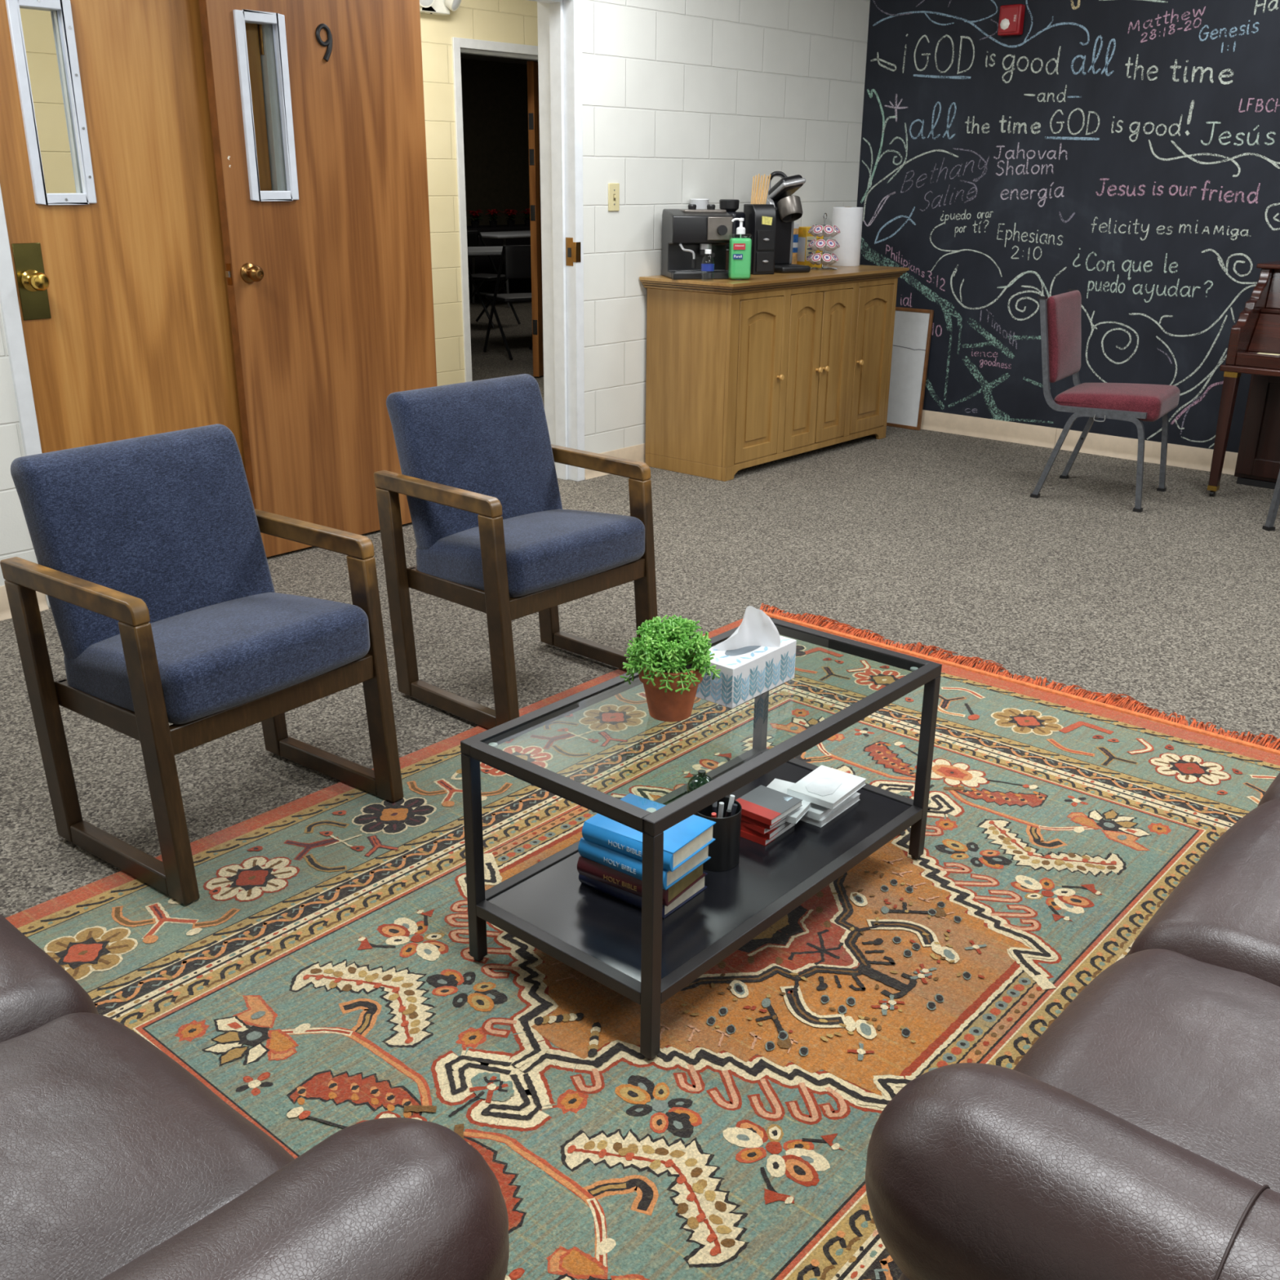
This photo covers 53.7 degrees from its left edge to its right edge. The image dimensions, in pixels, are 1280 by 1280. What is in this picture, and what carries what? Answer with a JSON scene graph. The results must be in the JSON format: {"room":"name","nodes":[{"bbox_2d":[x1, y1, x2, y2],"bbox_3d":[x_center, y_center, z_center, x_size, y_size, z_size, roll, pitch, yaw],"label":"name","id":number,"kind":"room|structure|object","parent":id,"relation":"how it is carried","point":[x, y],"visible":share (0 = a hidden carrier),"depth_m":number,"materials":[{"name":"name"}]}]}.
{"room":"house of worship","nodes":[
{"label":"house of worship","id":0,"kind":"room"},
{"bbox_2d":[19,0,537,386],"bbox_3d":[-1.926,-2.438,6.692,0.180,2.620,12.000,17,26,38],"label":"wall","id":1,"kind":"structure","parent":0,"point":[509,21],"depth_m":7.31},
{"bbox_2d":[419,0,461,15],"bbox_3d":[-1.126,-3.538,6.987,0.149,0.144,0.307,17,26,38],"label":"emergency light","id":2,"kind":"object","parent":1,"relation":"attached to","point":[441,7],"visible":0.91,"depth_m":7.01,"materials":[{"name":"white plastic"}]},
{"bbox_2d":[452,36,537,382],"bbox_3d":[-0.821,-2.613,7.981,0.202,2.076,1.000,17,26,38],"label":"trim","id":3,"kind":"structure","parent":1,"relation":"attached to","point":[466,46],"depth_m":7.52,"materials":[{"name":"paint"}]},
{"bbox_2d":[0,0,870,608],"bbox_3d":[-1.311,-1.626,4.506,0.190,2.620,7.890,17,26,38],"label":"wall","id":4,"kind":"structure","parent":0,"point":[683,100],"depth_m":5.95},
{"bbox_2d":[0,0,271,475],"bbox_3d":[-1.588,-1.201,4.182,0.128,2.018,0.953,17,26,38],"label":"door","id":5,"kind":"structure","parent":4,"relation":"in","point":[121,280],"depth_m":4.06,"materials":[{"name":"brown wood"}]},
{"bbox_2d":[0,23,282,608],"bbox_3d":[-1.658,-1.241,4.226,0.214,2.086,1.050,17,26,38],"label":"trim","id":6,"kind":"structure","parent":4,"relation":"attached to","point":[9,302],"depth_m":3.92,"materials":[{"name":"paint"}]},
{"bbox_2d":[198,0,437,557],"bbox_3d":[-1.090,-1.356,4.616,0.113,2.018,0.898,17,26,38],"label":"door","id":7,"kind":"structure","parent":4,"relation":"in","point":[328,273],"depth_m":4.57,"materials":[{"name":"brown wood"}]},
{"bbox_2d":[528,0,584,481],"bbox_3d":[-0.642,-1.636,5.322,0.216,2.086,0.952,17,26,38],"label":"trim","id":8,"kind":"structure","parent":4,"relation":"attached to","point":[559,22],"depth_m":5.57,"materials":[{"name":"paint"}]},
{"bbox_2d":[608,182,619,211],"bbox_3d":[-0.114,-1.985,5.672,0.016,0.119,0.072,17,26,38],"label":"light switch","id":9,"kind":"object","parent":4,"relation":"attached to","point":[613,188],"visible":1,"depth_m":5.67,"materials":[{"name":"beige plastic"}]},
{"bbox_2d":[584,443,645,479],"bbox_3d":[0.479,-1.093,6.742,0.014,0.107,2.249,17,26,38],"label":"baseboard","id":10,"kind":"structure","parent":4,"relation":"attached to","point":[637,452],"depth_m":6.14,"materials":[{"name":"beige plastic"}]},
{"bbox_2d":[460,57,529,226],"bbox_3d":[-1.651,-4.294,11.618,6.320,2.700,9.700,17,26,38],"label":"wall","id":11,"kind":"structure","parent":0,"point":[495,101],"depth_m":15.70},
{"bbox_2d":[527,61,543,376],"bbox_3d":[-0.593,-2.936,8.913,0.044,2.018,0.862,7,21,16],"label":"door","id":12,"kind":"structure","parent":11,"relation":"in","point":[532,66],"depth_m":8.52,"materials":[{"name":"brown wood"}]},
{"bbox_2d":[460,53,537,64],"bbox_3d":[-1.639,-5.523,11.165,6.320,0.080,9.700,17,26,38],"label":"ceiling","id":13,"kind":"structure","parent":0,"point":[463,55],"depth_m":15.08,"materials":[{"name":"tile"}]},
{"bbox_2d":[0,298,1279,917],"bbox_3d":[-0.092,-1.265,7.461,15.390,0.080,15.100,17,26,38],"label":"floor","id":14,"kind":"structure","parent":0,"point":[940,540],"depth_m":4.33,"materials":[{"name":"carpet"}]},
{"bbox_2d":[467,246,502,255],"bbox_3d":[-1.307,-2.994,10.922,1.500,0.731,0.720,-10,23,-25],"label":"folding table","id":15,"kind":"object","parent":14,"relation":"on","point":[472,251],"visible":0.04,"depth_m":10.51,"materials":[{"name":"grey plastic"}]},
{"bbox_2d":[466,230,520,328],"bbox_3d":[-1.449,-3.359,11.765,0.518,0.843,0.422,12,23,29],"label":"folding chair","id":16,"kind":"object","parent":14,"relation":"on","point":[473,240],"visible":0.44,"depth_m":11.82,"materials":[{"name":"plastic"}]},
{"bbox_2d":[466,224,531,299],"bbox_3d":[-1.769,-4.427,14.779,0.700,0.760,2.400,17,26,38],"label":"display table","id":17,"kind":"object","parent":14,"relation":"on","point":[483,264],"visible":0.07,"depth_m":14.42,"materials":[{"name":"fabric"}]},
{"bbox_2d":[466,209,483,227],"bbox_3d":[-1.867,-4.778,14.351,0.242,0.192,0.231,-4,21,-12],"label":"poinsettia","id":18,"kind":"object","parent":17,"relation":"on","point":[474,224],"visible":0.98,"depth_m":14.33,"materials":[{"name":"plant"}]},
{"bbox_2d":[471,221,479,227],"bbox_3d":[-1.874,-4.722,14.376,0.100,0.070,0.100,17,26,38],"label":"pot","id":19,"kind":"object","parent":18,"relation":"on","point":[474,224],"depth_m":14.34,"materials":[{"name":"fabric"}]},
{"bbox_2d":[484,208,503,226],"bbox_3d":[-1.691,-4.852,14.555,0.254,0.194,0.240,17,26,38],"label":"poinsettia","id":20,"kind":"object","parent":17,"relation":"on","point":[493,223],"visible":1,"depth_m":14.53,"materials":[{"name":"plant"}]},
{"bbox_2d":[488,220,497,226],"bbox_3d":[-1.690,-4.793,14.574,0.100,0.070,0.100,17,26,38],"label":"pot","id":21,"kind":"object","parent":20,"relation":"on","point":[492,223],"depth_m":14.54,"materials":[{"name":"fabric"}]},
{"bbox_2d":[501,208,517,226],"bbox_3d":[-1.508,-4.918,14.740,0.257,0.192,0.253,17,26,38],"label":"poinsettia","id":22,"kind":"object","parent":17,"relation":"on","point":[510,213],"visible":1,"depth_m":14.73,"materials":[{"name":"plant"}]},
{"bbox_2d":[506,220,515,226],"bbox_3d":[-1.506,-4.865,14.773,0.100,0.070,0.100,17,26,38],"label":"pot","id":23,"kind":"object","parent":22,"relation":"on","point":[510,223],"depth_m":14.74,"materials":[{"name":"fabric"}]},
{"bbox_2d":[519,208,530,226],"bbox_3d":[-1.318,-4.993,14.945,0.251,0.195,0.233,17,26,38],"label":"poinsettia","id":24,"kind":"object","parent":17,"relation":"on","point":[527,223],"visible":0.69,"depth_m":14.92,"materials":[{"name":"plant"}]},
{"bbox_2d":[524,219,530,226],"bbox_3d":[-1.322,-4.936,14.972,0.100,0.070,0.100,17,26,38],"label":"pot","id":25,"kind":"object","parent":24,"relation":"on","point":[527,223],"depth_m":14.94,"materials":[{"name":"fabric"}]},
{"bbox_2d":[471,230,530,306],"bbox_3d":[-1.245,-4.099,13.919,0.720,0.731,1.500,17,26,38],"label":"folding table","id":26,"kind":"object","parent":14,"relation":"on","point":[506,234],"visible":0.26,"depth_m":13.43,"materials":[{"name":"grey plastic"}]},
{"bbox_2d":[483,244,533,359],"bbox_3d":[-0.942,-2.651,9.858,0.422,0.843,0.518,-10,23,-27],"label":"folding chair","id":27,"kind":"object","parent":14,"relation":"on","point":[517,264],"visible":0.62,"depth_m":9.58,"materials":[{"name":"plastic"}]},
{"bbox_2d":[4,603,1279,1279],"bbox_3d":[0.227,0.509,2.482,2.144,0.042,3.086,17,26,38],"label":"area rug","id":28,"kind":"object","parent":14,"relation":"on","point":[322,980],"visible":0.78,"depth_m":2.30,"materials":[{"name":"fabric"}]},
{"bbox_2d":[0,423,404,905],"bbox_3d":[-0.910,0.005,2.676,0.507,0.811,0.576,15,25,34],"label":"armchair","id":29,"kind":"object","parent":28,"relation":"on","point":[153,571],"visible":1,"depth_m":2.58,"materials":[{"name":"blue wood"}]},
{"bbox_2d":[0,914,509,1279],"bbox_3d":[-0.938,0.509,1.188,1.449,0.890,0.990,17,26,38],"label":"leather sofa","id":30,"kind":"object","parent":28,"relation":"on","point":[117,1162],"visible":1,"depth_m":1.10,"materials":[{"name":"brown leather"}]},
{"bbox_2d":[0,914,98,1042],"bbox_3d":[-1.061,0.496,1.412,0.562,0.247,0.732,17,26,38],"label":"seat cushion","id":31,"kind":"object","parent":30,"relation":"on","point":[36,991],"depth_m":1.45,"materials":[{"name":"brown leather"}]},
{"bbox_2d":[0,1012,294,1279],"bbox_3d":[-0.674,0.614,1.096,0.469,0.251,0.732,17,26,38],"label":"seat cushion","id":32,"kind":"object","parent":30,"relation":"on","point":[111,1148],"depth_m":1.17,"materials":[{"name":"brown leather"}]},
{"bbox_2d":[373,373,657,728],"bbox_3d":[-0.318,-0.262,3.412,0.507,0.811,0.576,18,26,39],"label":"armchair","id":33,"kind":"object","parent":28,"relation":"on","point":[494,535],"visible":0.97,"depth_m":3.32,"materials":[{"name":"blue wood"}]},
{"bbox_2d":[460,617,942,1060],"bbox_3d":[0.145,0.313,2.405,0.434,0.434,0.884,17,26,38],"label":"coffee table","id":34,"kind":"object","parent":28,"relation":"on","point":[644,957],"visible":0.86,"depth_m":2.24,"materials":[{"name":"black metal"}]},
{"bbox_2d":[578,871,707,918],"bbox_3d":[0.005,0.435,2.308,0.190,0.032,0.140,16,25,35],"label":"book","id":35,"kind":"object","parent":34,"relation":"on","point":[632,899],"visible":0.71,"depth_m":2.26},
{"bbox_2d":[577,856,706,906],"bbox_3d":[0.003,0.409,2.284,0.190,0.038,0.137,14,24,32],"label":"book","id":36,"kind":"object","parent":35,"relation":"on","point":[586,867],"visible":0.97,"depth_m":2.24,"materials":[{"name":"red leather"}]},
{"bbox_2d":[577,837,711,889],"bbox_3d":[0.008,0.375,2.271,0.190,0.038,0.147,15,25,34],"label":"book","id":37,"kind":"object","parent":36,"relation":"on","point":[631,866],"visible":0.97,"depth_m":2.23,"materials":[{"name":"paper"}]},
{"bbox_2d":[582,793,715,872],"bbox_3d":[0.016,0.342,2.257,0.190,0.038,0.147,14,24,33],"label":"book","id":38,"kind":"object","parent":37,"relation":"on","point":[685,839],"visible":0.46,"depth_m":2.22,"materials":[{"name":"paper"}]},
{"bbox_2d":[619,614,720,721],"bbox_3d":[0.058,0.046,2.242,0.173,0.184,0.172,-13,24,-33],"label":"potted plant","id":39,"kind":"object","parent":34,"relation":"on","point":[670,673],"visible":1,"depth_m":2.21,"materials":[{"name":"plant"}]},
{"bbox_2d":[487,752,911,982],"bbox_3d":[0.144,0.410,2.441,0.384,0.009,0.831,17,26,38],"label":"shelf","id":40,"kind":"object","parent":34,"relation":"attached to","point":[549,900],"depth_m":2.29,"materials":[{"name":"black paint"}]},
{"bbox_2d":[686,769,713,793],"bbox_3d":[0.127,0.302,2.616,0.061,0.070,0.061,17,26,38],"label":"glass vase","id":41,"kind":"object","parent":34,"relation":"on","point":[700,779],"visible":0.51,"depth_m":2.60,"materials":[{"name":"green glass"}]},
{"bbox_2d":[693,796,742,871],"bbox_3d":[0.144,0.364,2.387,0.091,0.113,0.091,17,26,38],"label":"pen cup","id":42,"kind":"object","parent":34,"relation":"on","point":[724,851],"visible":0.65,"depth_m":2.35,"materials":[{"name":"black plastic"}]},
{"bbox_2d":[711,800,717,813],"bbox_3d":[0.141,0.344,2.403,0.009,0.130,0.029,-1,20,-3],"label":"pen","id":43,"kind":"object","parent":42,"relation":"in","point":[714,805],"visible":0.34,"depth_m":2.39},
{"bbox_2d":[717,801,724,817],"bbox_3d":[0.149,0.358,2.383,0.018,0.117,0.009,17,26,38],"label":"pen","id":44,"kind":"object","parent":42,"relation":"in","point":[721,806],"visible":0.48,"depth_m":2.36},
{"bbox_2d":[727,795,734,810],"bbox_3d":[0.164,0.351,2.393,0.030,0.124,0.009,-9,22,-24],"label":"pen","id":45,"kind":"object","parent":42,"relation":"in","point":[731,799],"visible":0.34,"depth_m":2.38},
{"bbox_2d":[730,803,737,816],"bbox_3d":[0.166,0.360,2.383,0.031,0.114,0.009,0,20,-2],"label":"pen","id":46,"kind":"object","parent":42,"relation":"in","point":[734,807],"visible":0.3,"depth_m":2.36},
{"bbox_2d":[695,605,796,708],"bbox_3d":[0.196,0.013,2.369,0.101,0.161,0.202,17,26,37],"label":"tissue box","id":47,"kind":"object","parent":34,"relation":"on","point":[755,660],"visible":0.94,"depth_m":2.34,"materials":[{"name":"white cardboard"}]},
{"bbox_2d":[696,639,795,706],"bbox_3d":[0.195,0.050,2.384,0.099,0.076,0.201,17,26,37],"label":"print","id":48,"kind":"object","parent":47,"relation":"attached to","point":[749,668],"depth_m":2.34},
{"bbox_2d":[740,822,795,845],"bbox_3d":[0.238,0.368,2.523,0.100,0.012,0.109,16,25,36],"label":"booklet","id":49,"kind":"object","parent":34,"relation":"on","point":[757,839],"visible":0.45,"depth_m":2.48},
{"bbox_2d":[740,822,791,839],"bbox_3d":[0.242,0.356,2.519,0.100,0.012,0.109,15,24,33],"label":"booklet","id":50,"kind":"object","parent":49,"relation":"on","point":[769,835],"visible":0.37,"depth_m":2.47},
{"bbox_2d":[741,818,786,834],"bbox_3d":[0.243,0.345,2.513,0.109,0.012,0.100,-19,28,-42],"label":"booklet","id":51,"kind":"object","parent":50,"relation":"on","point":[762,830],"visible":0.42,"depth_m":2.46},
{"bbox_2d":[741,814,786,829],"bbox_3d":[0.244,0.334,2.506,0.100,0.012,0.109,16,25,35],"label":"booklet","id":52,"kind":"object","parent":51,"relation":"on","point":[743,817],"visible":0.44,"depth_m":2.46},
{"bbox_2d":[736,785,802,826],"bbox_3d":[0.248,0.325,2.494,0.100,0.013,0.109,17,26,37],"label":"book","id":53,"kind":"object","parent":52,"relation":"on","point":[763,804],"visible":0.88,"depth_m":2.48,"materials":[{"name":"paper"}]},
{"bbox_2d":[800,792,860,827],"bbox_3d":[0.370,0.336,2.612,0.105,0.014,0.155,16,25,36],"label":"booklet","id":54,"kind":"object","parent":34,"relation":"on","point":[855,798],"visible":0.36,"depth_m":2.56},
{"bbox_2d":[804,791,857,821],"bbox_3d":[0.364,0.322,2.607,0.105,0.014,0.155,16,25,35],"label":"booklet","id":55,"kind":"object","parent":54,"relation":"on","point":[817,812],"visible":0.27,"depth_m":2.54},
{"bbox_2d":[766,777,814,824],"bbox_3d":[0.293,0.324,2.557,0.105,0.014,0.140,11,23,27],"label":"booklet","id":56,"kind":"object","parent":55,"relation":"on","point":[780,785],"visible":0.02,"depth_m":2.54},
{"bbox_2d":[786,764,866,809],"bbox_3d":[0.383,0.300,2.588,0.105,0.013,0.140,15,25,34],"label":"booklet","id":57,"kind":"object","parent":56,"relation":"on","point":[851,784],"visible":0.89,"depth_m":2.57,"materials":[{"name":"paper"}]},
{"bbox_2d":[805,777,842,795],"bbox_3d":[0.374,0.297,2.575,0.060,0.001,0.085,13,24,31],"label":"paper card","id":58,"kind":"object","parent":57,"relation":"on","point":[820,786],"visible":1,"depth_m":2.57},
{"bbox_2d":[865,773,1279,1279],"bbox_3d":[1.163,0.396,1.549,0.955,0.890,1.954,17,26,38],"label":"leather sofa","id":59,"kind":"object","parent":28,"relation":"on","point":[1137,1137],"visible":1,"depth_m":1.12,"materials":[{"name":"brown leather"}]},
{"bbox_2d":[1013,948,1279,1193],"bbox_3d":[0.732,0.571,1.246,0.732,0.253,0.449,17,26,38],"label":"seat cushion","id":60,"kind":"object","parent":59,"relation":"on","point":[1183,1049],"depth_m":1.31,"materials":[{"name":"brown leather"}]},
{"bbox_2d":[1128,797,1279,986],"bbox_3d":[1.054,0.449,1.596,0.732,0.246,0.537,17,26,38],"label":"seat cushion","id":61,"kind":"object","parent":59,"relation":"on","point":[1224,913],"depth_m":1.61,"materials":[{"name":"brown leather"}]},
{"bbox_2d":[1257,773,1279,806],"bbox_3d":[1.410,0.310,1.981,0.732,0.246,0.552,17,26,38],"label":"seat cushion","id":62,"kind":"object","parent":59,"relation":"on","point":[1273,792],"depth_m":2.01,"materials":[{"name":"brown leather"}]},
{"bbox_2d":[639,263,909,481],"bbox_3d":[0.704,-1.407,6.449,0.550,0.902,1.537,17,26,38],"label":"sideboard","id":63,"kind":"object","parent":14,"relation":"on","point":[759,369],"visible":0.98,"depth_m":6.06,"materials":[{"name":"brown wood"}]},
{"bbox_2d":[661,204,733,279],"bbox_3d":[0.267,-1.842,5.847,0.280,0.322,0.281,-4,21,-11],"label":"espresso machine","id":64,"kind":"object","parent":63,"relation":"on","point":[686,233],"visible":0.87,"depth_m":5.79,"materials":[{"name":"black plastic"}]},
{"bbox_2d":[689,198,709,208],"bbox_3d":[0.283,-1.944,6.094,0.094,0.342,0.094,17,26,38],"label":"paper cup","id":65,"kind":"object","parent":64,"relation":"on","point":[701,203],"visible":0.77,"depth_m":6.01,"materials":[{"name":"white paper"}]},
{"bbox_2d":[671,271,731,279],"bbox_3d":[0.286,-1.672,5.808,0.280,0.030,0.034,-4,21,-11],"label":"drip tray","id":66,"kind":"object","parent":64,"relation":"on","point":[677,275],"depth_m":5.79,"materials":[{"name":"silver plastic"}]},
{"bbox_2d":[701,248,714,279],"bbox_3d":[0.305,-1.687,5.695,0.059,0.136,0.059,17,26,38],"label":"water bottle","id":67,"kind":"object","parent":63,"relation":"on","point":[704,267],"visible":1,"depth_m":5.67,"materials":[{"name":"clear plastic"}]},
{"bbox_2d":[719,199,745,271],"bbox_3d":[0.426,-1.945,6.103,0.140,0.340,0.110,17,26,38],"label":"coffee grinder","id":68,"kind":"object","parent":63,"relation":"on","point":[731,206],"visible":0.29,"depth_m":6.03,"materials":[{"name":"black plastic"}]},
{"bbox_2d":[727,217,752,279],"bbox_3d":[0.456,-1.776,5.746,0.101,0.269,0.064,-3,21,-10],"label":"hand sanitizer","id":69,"kind":"object","parent":63,"relation":"on","point":[740,248],"visible":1,"depth_m":5.73,"materials":[{"name":"green"}]},
{"bbox_2d":[743,204,776,275],"bbox_3d":[0.578,-1.932,6.102,0.116,0.320,0.143,-8,22,-23],"label":"tower","id":70,"kind":"object","parent":63,"relation":"on","point":[760,219],"visible":0.95,"depth_m":6.05,"materials":[{"name":"black plastic"}]},
{"bbox_2d":[754,173,759,204],"bbox_3d":[0.557,-2.147,6.026,0.029,0.136,0.004,-17,26,-39],"label":"stick","id":71,"kind":"object","parent":70,"relation":"on","point":[758,174],"visible":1,"depth_m":6.03,"materials":[{"name":"brown wood"}]},
{"bbox_2d":[757,175,762,204],"bbox_3d":[0.573,-2.146,6.033,0.004,0.130,0.031,15,25,35],"label":"stick","id":72,"kind":"object","parent":70,"relation":"on","point":[762,175],"visible":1,"depth_m":6.03,"materials":[{"name":"brown wood"}]},
{"bbox_2d":[759,173,765,204],"bbox_3d":[0.583,-2.150,6.034,0.033,0.136,0.004,-17,27,-40],"label":"stick","id":73,"kind":"object","parent":70,"relation":"on","point":[764,174],"visible":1,"depth_m":6.03,"materials":[{"name":"brown wood"}]},
{"bbox_2d":[764,173,770,204],"bbox_3d":[0.610,-2.152,6.041,0.037,0.135,0.004,-18,27,-41],"label":"stick","id":74,"kind":"object","parent":70,"relation":"on","point":[770,174],"visible":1,"depth_m":6.04,"materials":[{"name":"brown wood"}]},
{"bbox_2d":[757,171,810,273],"bbox_3d":[0.703,-2.072,6.268,0.185,0.470,0.285,-10,23,-25],"label":"brewer","id":75,"kind":"object","parent":63,"relation":"on","point":[788,209],"visible":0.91,"depth_m":6.23,"materials":[{"name":"black plastic"}]},
{"bbox_2d":[791,222,799,264],"bbox_3d":[0.778,-2.053,6.577,0.086,0.222,0.086,17,26,38],"label":"wipes canister","id":76,"kind":"object","parent":63,"relation":"on","point":[796,227],"visible":0.3,"depth_m":6.54,"materials":[{"name":"white plastic"}]},
{"bbox_2d":[796,226,823,266],"bbox_3d":[0.885,-2.057,6.623,0.126,0.200,0.082,-14,25,-34],"label":"carton","id":77,"kind":"object","parent":63,"relation":"on","point":[804,251],"visible":0.4,"depth_m":6.58,"materials":[{"name":"yellow cardboard"}]},
{"bbox_2d":[806,240,813,257],"bbox_3d":[0.886,-2.034,6.579,0.046,0.086,0.001,-14,25,-35],"label":"print","id":78,"kind":"object","parent":77,"relation":"attached to","point":[807,240],"depth_m":6.58},
{"bbox_2d":[807,213,839,270],"bbox_3d":[0.936,-2.031,6.445,0.165,0.274,0.165,-12,23,-30],"label":"pod carousel","id":79,"kind":"object","parent":63,"relation":"on","point":[819,268],"visible":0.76,"depth_m":6.44,"materials":[{"name":"silver metal"}]},
{"bbox_2d":[806,253,815,264],"bbox_3d":[0.880,-1.948,6.463,0.058,0.058,0.050,2,20,5],"label":"pod","id":80,"kind":"object","parent":79,"relation":"in","point":[811,255],"visible":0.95,"depth_m":6.46,"materials":[{"name":"plastic"}]},
{"bbox_2d":[808,224,817,236],"bbox_3d":[0.882,-2.075,6.416,0.058,0.058,0.050,2,20,5],"label":"pod","id":81,"kind":"object","parent":79,"relation":"in","point":[811,228],"visible":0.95,"depth_m":6.41,"materials":[{"name":"plastic"}]},
{"bbox_2d":[808,239,817,250],"bbox_3d":[0.886,-2.008,6.429,0.058,0.058,0.051,-8,22,-21],"label":"pod","id":82,"kind":"object","parent":79,"relation":"in","point":[813,242],"visible":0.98,"depth_m":6.42,"materials":[{"name":"plastic"}]},
{"bbox_2d":[812,253,822,265],"bbox_3d":[0.901,-1.936,6.433,0.050,0.058,0.058,8,22,20],"label":"pod","id":83,"kind":"object","parent":79,"relation":"in","point":[816,257],"visible":1,"depth_m":6.42,"materials":[{"name":"plastic"}]},
{"bbox_2d":[813,225,823,236],"bbox_3d":[0.902,-2.064,6.386,0.050,0.058,0.058,8,22,20],"label":"pod","id":84,"kind":"object","parent":79,"relation":"in","point":[817,229],"visible":1,"depth_m":6.37,"materials":[{"name":"plastic"}]},
{"bbox_2d":[815,239,825,251],"bbox_3d":[0.913,-1.998,6.402,0.050,0.058,0.058,3,20,6],"label":"pod","id":85,"kind":"object","parent":79,"relation":"in","point":[820,243],"visible":1,"depth_m":6.39,"materials":[{"name":"plastic"}]},
{"bbox_2d":[822,253,831,265],"bbox_3d":[0.948,-1.932,6.423,0.050,0.058,0.058,2,20,5],"label":"pod","id":86,"kind":"object","parent":79,"relation":"in","point":[826,257],"visible":1,"depth_m":6.41,"materials":[{"name":"plastic"}]},
{"bbox_2d":[823,225,833,237],"bbox_3d":[0.949,-2.060,6.376,0.050,0.058,0.058,2,20,5],"label":"pod","id":87,"kind":"object","parent":79,"relation":"in","point":[827,228],"visible":1,"depth_m":6.36,"materials":[{"name":"plastic"}]},
{"bbox_2d":[825,239,835,251],"bbox_3d":[0.959,-1.997,6.404,0.051,0.058,0.058,-8,22,-21],"label":"pod","id":88,"kind":"object","parent":79,"relation":"in","point":[829,242],"visible":1,"depth_m":6.39,"materials":[{"name":"plastic"}]},
{"bbox_2d":[828,253,838,265],"bbox_3d":[0.980,-1.939,6.442,0.058,0.058,0.050,8,22,20],"label":"pod","id":89,"kind":"object","parent":79,"relation":"in","point":[834,257],"visible":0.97,"depth_m":6.43,"materials":[{"name":"plastic"}]},
{"bbox_2d":[830,225,839,236],"bbox_3d":[0.981,-2.067,6.395,0.058,0.058,0.050,8,22,20],"label":"pod","id":90,"kind":"object","parent":79,"relation":"in","point":[836,228],"visible":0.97,"depth_m":6.39,"materials":[{"name":"plastic"}]},
{"bbox_2d":[829,206,862,266],"bbox_3d":[1.100,-2.152,6.747,0.160,0.296,0.160,17,26,38],"label":"paper towel roll","id":91,"kind":"object","parent":63,"relation":"on","point":[847,220],"visible":0.98,"depth_m":6.68,"materials":[{"name":"paper"}]},
{"bbox_2d":[886,306,933,430],"bbox_3d":[1.430,-1.560,7.231,0.462,0.665,0.057,17,26,38],"label":"whiteboard","id":92,"kind":"object","parent":14,"relation":"on","point":[913,327],"visible":0.48,"depth_m":7.15,"materials":[{"name":"white"}]},
{"bbox_2d":[1030,288,1180,512],"bbox_3d":[2.076,-1.085,5.651,0.556,0.874,0.515,13,24,31],"label":"chair","id":93,"kind":"object","parent":14,"relation":"on","point":[1060,314],"visible":1,"depth_m":5.53,"materials":[{"name":"red fabric"}]},
{"bbox_2d":[1207,261,1279,496],"bbox_3d":[3.288,-1.023,5.323,1.485,1.006,0.580,17,26,38],"label":"upright piano","id":94,"kind":"object","parent":14,"relation":"on","point":[1256,330],"visible":1,"depth_m":5.64,"materials":[{"name":"brown wood"}]},
{"bbox_2d":[1244,351,1279,355],"bbox_3d":[3.182,-1.087,5.169,1.373,0.048,0.144,17,26,38],"label":"shelf","id":95,"kind":"object","parent":94,"relation":"attached to","point":[1246,352],"depth_m":5.55,"materials":[{"name":"brown wood"}]},
{"bbox_2d":[1260,307,1279,314],"bbox_3d":[3.374,-1.341,5.308,1.373,0.015,0.305,17,26,38],"label":"shelf","id":96,"kind":"object","parent":94,"relation":"attached to","point":[1263,310],"depth_m":5.61,"materials":[{"name":"brown wood"}]},
{"bbox_2d":[1262,470,1279,530],"bbox_3d":[2.899,-0.805,4.914,0.514,0.874,0.556,-6,21,-18],"label":"chair","id":97,"kind":"object","parent":14,"relation":"on","point":[1275,502],"visible":1,"depth_m":5.18,"materials":[{"name":"grey metal"}]},
{"bbox_2d":[856,0,1279,453],"bbox_3d":[3.769,-1.818,5.161,6.621,2.620,0.191,17,26,38],"label":"wall","id":98,"kind":"structure","parent":0,"point":[1124,154],"depth_m":6.34,"materials":[{"name":"paint"}]},
{"bbox_2d":[997,4,1025,36],"bbox_3d":[1.846,-3.087,6.302,0.116,0.137,0.068,17,26,38],"label":"fire alarm","id":99,"kind":"object","parent":98,"relation":"attached to","point":[1011,17],"visible":1,"depth_m":6.28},
{"bbox_2d":[920,409,1238,475],"bbox_3d":[3.701,-0.611,5.516,6.594,0.107,0.014,17,26,38],"label":"baseboard","id":100,"kind":"structure","parent":98,"relation":"attached to","point":[1178,455],"depth_m":6.67,"materials":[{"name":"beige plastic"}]},
{"bbox_3d":[-1.403,0.199,-0.445,6.980,2.620,0.190,17,26,38],"label":"wall","id":101,"kind":"structure","parent":0,"visible":0},
{"bbox_2d":[0,585,48,621],"bbox_3d":[-2.887,0.216,3.103,0.014,0.107,2.886,17,26,38],"label":"baseboard","id":102,"kind":"structure","parent":101,"relation":"attached to","point":[5,611],"depth_m":4.04,"materials":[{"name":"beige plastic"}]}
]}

